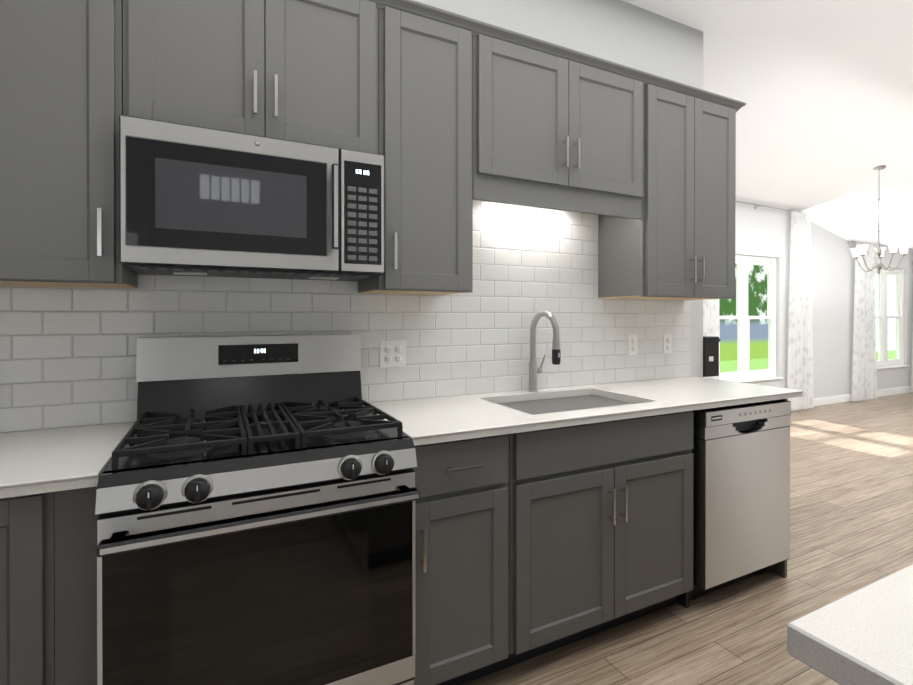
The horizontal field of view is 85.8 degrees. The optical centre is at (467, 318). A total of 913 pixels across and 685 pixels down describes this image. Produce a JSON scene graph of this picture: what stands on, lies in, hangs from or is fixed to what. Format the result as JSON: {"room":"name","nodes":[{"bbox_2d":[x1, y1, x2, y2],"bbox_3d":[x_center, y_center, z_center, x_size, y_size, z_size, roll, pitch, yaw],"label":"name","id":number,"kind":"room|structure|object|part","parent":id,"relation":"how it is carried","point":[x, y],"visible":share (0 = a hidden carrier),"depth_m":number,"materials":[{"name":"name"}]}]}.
{"room":"kitchen","nodes":[
{"label":"kitchen","id":0,"kind":"room"},
{"bbox_2d":[414,0,702,89],"bbox_3d":[-1.322,-0.704,1.691,6.140,3.950,0.140,0,0,-27],"label":"wall","id":1,"kind":"structure","parent":0,"point":[621,32],"depth_m":2.64,"materials":[{"name":"grey paint"}]},
{"bbox_2d":[0,0,155,288],"bbox_3d":[-1.232,-0.629,1.462,0.531,1.050,0.326,0,0,-27],"label":"upper cabinet","id":2,"kind":"object","parent":1,"relation":"attached to","point":[69,69],"depth_m":1.35,"materials":[{"name":"grey paint"}]},
{"bbox_2d":[156,0,383,154],"bbox_3d":[-0.721,-0.864,1.720,0.759,0.582,0.326,0,0,-27],"label":"upper cabinet","id":3,"kind":"object","parent":1,"relation":"attached to","point":[305,71],"depth_m":1.59,"materials":[{"name":"grey paint"}]},
{"bbox_2d":[119,115,384,280],"bbox_3d":[-0.696,-0.356,1.671,0.755,0.422,0.439,0,0,-27],"label":"microwave","id":4,"kind":"object","parent":3,"relation":"attached to","point":[200,201],"visible":1,"depth_m":1.50,"materials":[{"name":"grey metal"}]},
{"bbox_2d":[0,200,702,432],"bbox_3d":[-1.284,0.071,1.629,6.130,2.400,0.010,0,0,-27],"label":"tile backsplash","id":5,"kind":"structure","parent":1,"relation":"attached to","point":[68,356],"depth_m":2.15,"materials":[{"name":"white tile"}]},
{"bbox_2d":[380,341,405,367],"bbox_3d":[-0.319,0.154,2.110,0.116,0.114,0.007,0,0,-27],"label":"double electrical outlet","id":6,"kind":"object","parent":5,"relation":"attached to","point":[392,353],"visible":1,"depth_m":2.11,"materials":[{"name":"white plastic"}]},
{"bbox_2d":[628,334,636,354],"bbox_3d":[0.923,0.149,2.740,0.070,0.114,0.007,0,0,-27],"label":"electrical outlet","id":7,"kind":"object","parent":5,"relation":"attached to","point":[632,344],"visible":1,"depth_m":2.73,"materials":[{"name":"white plastic"}]},
{"bbox_2d":[663,334,671,353],"bbox_3d":[1.168,0.148,2.864,0.070,0.114,0.007,0,0,-27],"label":"electrical outlet","id":8,"kind":"object","parent":5,"relation":"attached to","point":[667,343],"visible":1,"depth_m":2.86,"materials":[{"name":"white plastic"}]},
{"bbox_2d":[358,0,495,294],"bbox_3d":[-0.212,-0.631,1.979,0.531,1.050,0.326,0,0,-27],"label":"upper cabinet","id":9,"kind":"object","parent":1,"relation":"attached to","point":[450,116],"depth_m":1.85,"materials":[{"name":"grey paint"}]},
{"bbox_2d":[496,26,651,211],"bbox_3d":[0.366,-0.866,2.271,0.911,0.584,0.326,0,0,-27],"label":"upper cabinet","id":10,"kind":"object","parent":1,"relation":"attached to","point":[574,128],"depth_m":2.13,"materials":[{"name":"grey paint"}]},
{"bbox_2d":[584,74,743,299],"bbox_3d":[1.042,-0.634,2.615,0.754,1.050,0.326,0,0,-27],"label":"upper cabinet","id":11,"kind":"object","parent":1,"relation":"attached to","point":[679,243],"depth_m":2.47,"materials":[{"name":"grey paint"}]},
{"bbox_3d":[-0.733,-1.134,1.706,4.846,0.043,0.338,0,0,-27],"label":"crown","id":12,"kind":"part","parent":11,"relation":"part of","materials":[{"name":"grey paint"}]},
{"bbox_2d":[462,392,912,684],"bbox_3d":[3.308,1.309,2.142,15.200,0.080,7.540,0,0,-27],"label":"floor","id":13,"kind":"structure","parent":0,"point":[851,496],"depth_m":2.37,"materials":[{"name":"brown wood"}]},
{"bbox_2d":[0,486,99,684],"bbox_3d":[-1.525,0.833,1.166,0.988,0.882,0.598,0,0,-27],"label":"base cabinet","id":14,"kind":"object","parent":13,"relation":"on","point":[48,542],"depth_m":1.14,"materials":[{"name":"grey paint"}]},
{"bbox_2d":[0,422,134,501],"bbox_3d":[-1.905,0.376,0.958,2.035,0.030,0.627,0,0,-27],"label":"countertop","id":15,"kind":"structure","parent":14,"relation":"on","point":[53,460],"depth_m":1.26,"materials":[{"name":"white stone"}]},
{"bbox_2d":[95,334,419,684],"bbox_3d":[-0.620,0.669,1.526,0.755,1.205,0.739,0,0,-27],"label":"range","id":16,"kind":"object","parent":13,"relation":"on","point":[257,496],"visible":1,"depth_m":1.30,"materials":[{"name":"grey metal"}]},
{"bbox_2d":[412,430,535,684],"bbox_3d":[-0.116,0.830,1.880,0.454,0.882,0.598,0,0,-27],"label":"base cabinet","id":17,"kind":"object","parent":13,"relation":"on","point":[475,510],"depth_m":1.62,"materials":[{"name":"grey paint"}]},
{"bbox_2d":[536,410,692,655],"bbox_3d":[0.408,0.829,2.146,1.022,0.882,0.598,0,0,-27],"label":"base cabinet","id":18,"kind":"object","parent":13,"relation":"on","point":[550,518],"depth_m":1.89,"materials":[{"name":"grey paint"}]},
{"bbox_2d":[363,378,802,445],"bbox_3d":[0.594,0.372,2.226,2.033,0.034,0.627,0,0,-27],"label":"countertop","id":19,"kind":"structure","parent":18,"relation":"on","point":[459,418],"depth_m":1.98,"materials":[{"name":"white stone"}]},
{"bbox_2d":[529,310,560,389],"bbox_3d":[0.374,0.159,2.304,0.091,0.392,0.229,0,0,-27],"label":"faucet","id":20,"kind":"object","parent":19,"relation":"on","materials":[{"name":"silver metal"}]},
{"bbox_2d":[500,390,631,413],"bbox_3d":[0.435,0.494,2.144,0.675,0.233,0.444,0,0,-27],"label":"sink","id":21,"kind":"object","parent":19,"relation":"in","point":[550,402],"depth_m":2.25,"materials":[{"name":"silver metal"}]},
{"bbox_2d":[703,336,719,376],"bbox_3d":[1.501,0.238,3.084,0.150,0.245,0.106,0,0,-27],"label":"intercom box","id":22,"kind":"object","parent":19,"relation":"on","point":[710,356],"visible":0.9,"depth_m":3.03,"materials":[{"name":"black plastic"}]},
{"bbox_2d":[690,399,790,599],"bbox_3d":[1.149,0.832,2.497,0.611,0.872,0.605,0,0,-27],"label":"dishwasher","id":23,"kind":"object","parent":13,"relation":"on","point":[741,492],"visible":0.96,"depth_m":2.20,"materials":[{"name":"grey metal"}]},
{"bbox_2d":[787,564,912,684],"bbox_3d":[2.015,0.818,0.806,3.115,0.914,1.090,0,0,-27],"label":"kitchen island","id":24,"kind":"object","parent":13,"relation":"on","point":[863,636],"visible":1,"depth_m":0.57,"materials":[{"name":"stone"}]},
{"bbox_2d":[622,0,912,210],"bbox_3d":[3.308,-2.043,2.129,15.200,1.249,7.540,0,0,-27],"label":"ceiling","id":25,"kind":"structure","parent":0,"point":[822,90],"depth_m":3.74,"materials":[{"name":"white paint"}]},
{"bbox_2d":[850,165,910,273],"bbox_3d":[4.504,-1.067,5.406,0.521,1.176,0.505,0,0,-27],"label":"chandelier","id":26,"kind":"object","parent":25,"relation":"hanging from","point":[860,250],"visible":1,"depth_m":5.37,"materials":[{"name":"silver metal"}]},
{"bbox_2d":[734,202,912,398],"bbox_3d":[4.334,-0.725,6.742,8.800,3.950,0.150,0,0,-27],"label":"wall","id":27,"kind":"structure","parent":0,"point":[762,231],"depth_m":7.07,"materials":[{"name":"grey paint"}]},
{"bbox_2d":[719,255,782,382],"bbox_3d":[3.579,0.003,6.322,1.370,1.618,0.140,0,0,-27],"label":"dining room window","id":28,"kind":"structure","parent":27,"relation":"in","point":[743,318],"depth_m":6.34,"materials":[{"name":"white"}]},
{"bbox_2d":[736,201,805,212],"bbox_3d":[3.732,-1.433,6.290,2.464,0.060,0.107,0,0,-27],"label":"rod","id":29,"kind":"object","parent":27,"relation":"attached to","point":[757,205],"visible":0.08,"depth_m":6.31,"materials":[{"name":"silver metal"}]},
{"bbox_2d":[703,299,719,379],"bbox_3d":[2.873,-0.093,5.823,0.360,2.665,0.089,0,0,-27],"label":"window curtains","id":30,"kind":"object","parent":29,"relation":"hanging from","point":[711,322],"visible":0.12,"depth_m":5.82,"materials":[{"name":"white fabric"}]},
{"bbox_2d":[787,211,813,410],"bbox_3d":[4.522,-0.097,6.661,0.540,2.665,0.087,0,0,-27],"label":"window curtains","id":31,"kind":"object","parent":29,"relation":"hanging from","point":[800,355],"visible":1,"depth_m":6.63,"materials":[{"name":"white fabric"}]},
{"bbox_2d":[814,386,910,406],"bbox_3d":[4.434,1.196,6.708,8.660,0.110,0.014,0,0,-27],"label":"baseboard","id":32,"kind":"structure","parent":27,"relation":"attached to","point":[847,397],"depth_m":7.33,"materials":[{"name":"white wood"}]},
{"bbox_2d":[847,239,912,248],"bbox_3d":[6.809,-1.139,7.852,2.624,0.060,0.107,0,0,-27],"label":"rod","id":33,"kind":"object","parent":27,"relation":"attached to","point":[852,241],"visible":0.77,"depth_m":7.39,"materials":[{"name":"silver metal"}]},
{"bbox_2d":[851,242,876,401],"bbox_3d":[5.994,0.050,7.408,0.640,2.365,0.088,0,0,-27],"label":"window curtains","id":34,"kind":"object","parent":33,"relation":"hanging from","point":[864,373],"visible":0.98,"depth_m":7.36,"materials":[{"name":"white fabric"}]},
{"bbox_2d":[911,333,912,391],"bbox_3d":[7.617,0.047,8.232,0.600,2.365,0.088,0,0,-27],"label":"window curtains","id":35,"kind":"object","parent":33,"relation":"hanging from","point":[912,367],"visible":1,"depth_m":8.13,"materials":[{"name":"white fabric"}]},
{"bbox_2d":[875,268,909,369],"bbox_3d":[6.753,-0.004,7.933,1.270,1.618,0.140,0,0,-27],"label":"dining room window","id":36,"kind":"structure","parent":27,"relation":"in","point":[884,362],"depth_m":7.96,"materials":[{"name":"white"}]},
{"bbox_2d":[801,195,912,247],"bbox_3d":[6.569,-1.432,7.441,4.180,0.540,0.620,0,0,-27],"label":"ceiling soffit","id":37,"kind":"structure","parent":0,"point":[851,217],"depth_m":6.71,"materials":[{"name":"white paint"}]},
{"label":"outside","id":38,"kind":"structure","parent":0,"visible":0},
{"bbox_2d":[720,350,895,372],"bbox_3d":[6.841,1.504,11.976,38.000,0.050,6.800,0,0,-27],"label":"ground","id":39,"kind":"structure","parent":38,"point":[731,365],"depth_m":15.83,"materials":[{"name":"green plant"}]},
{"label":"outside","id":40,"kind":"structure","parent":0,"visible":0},
{"bbox_2d":[719,264,895,360],"bbox_3d":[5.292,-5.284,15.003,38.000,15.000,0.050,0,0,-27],"label":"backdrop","id":41,"kind":"structure","parent":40,"point":[757,290],"depth_m":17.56,"materials":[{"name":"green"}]}
]}

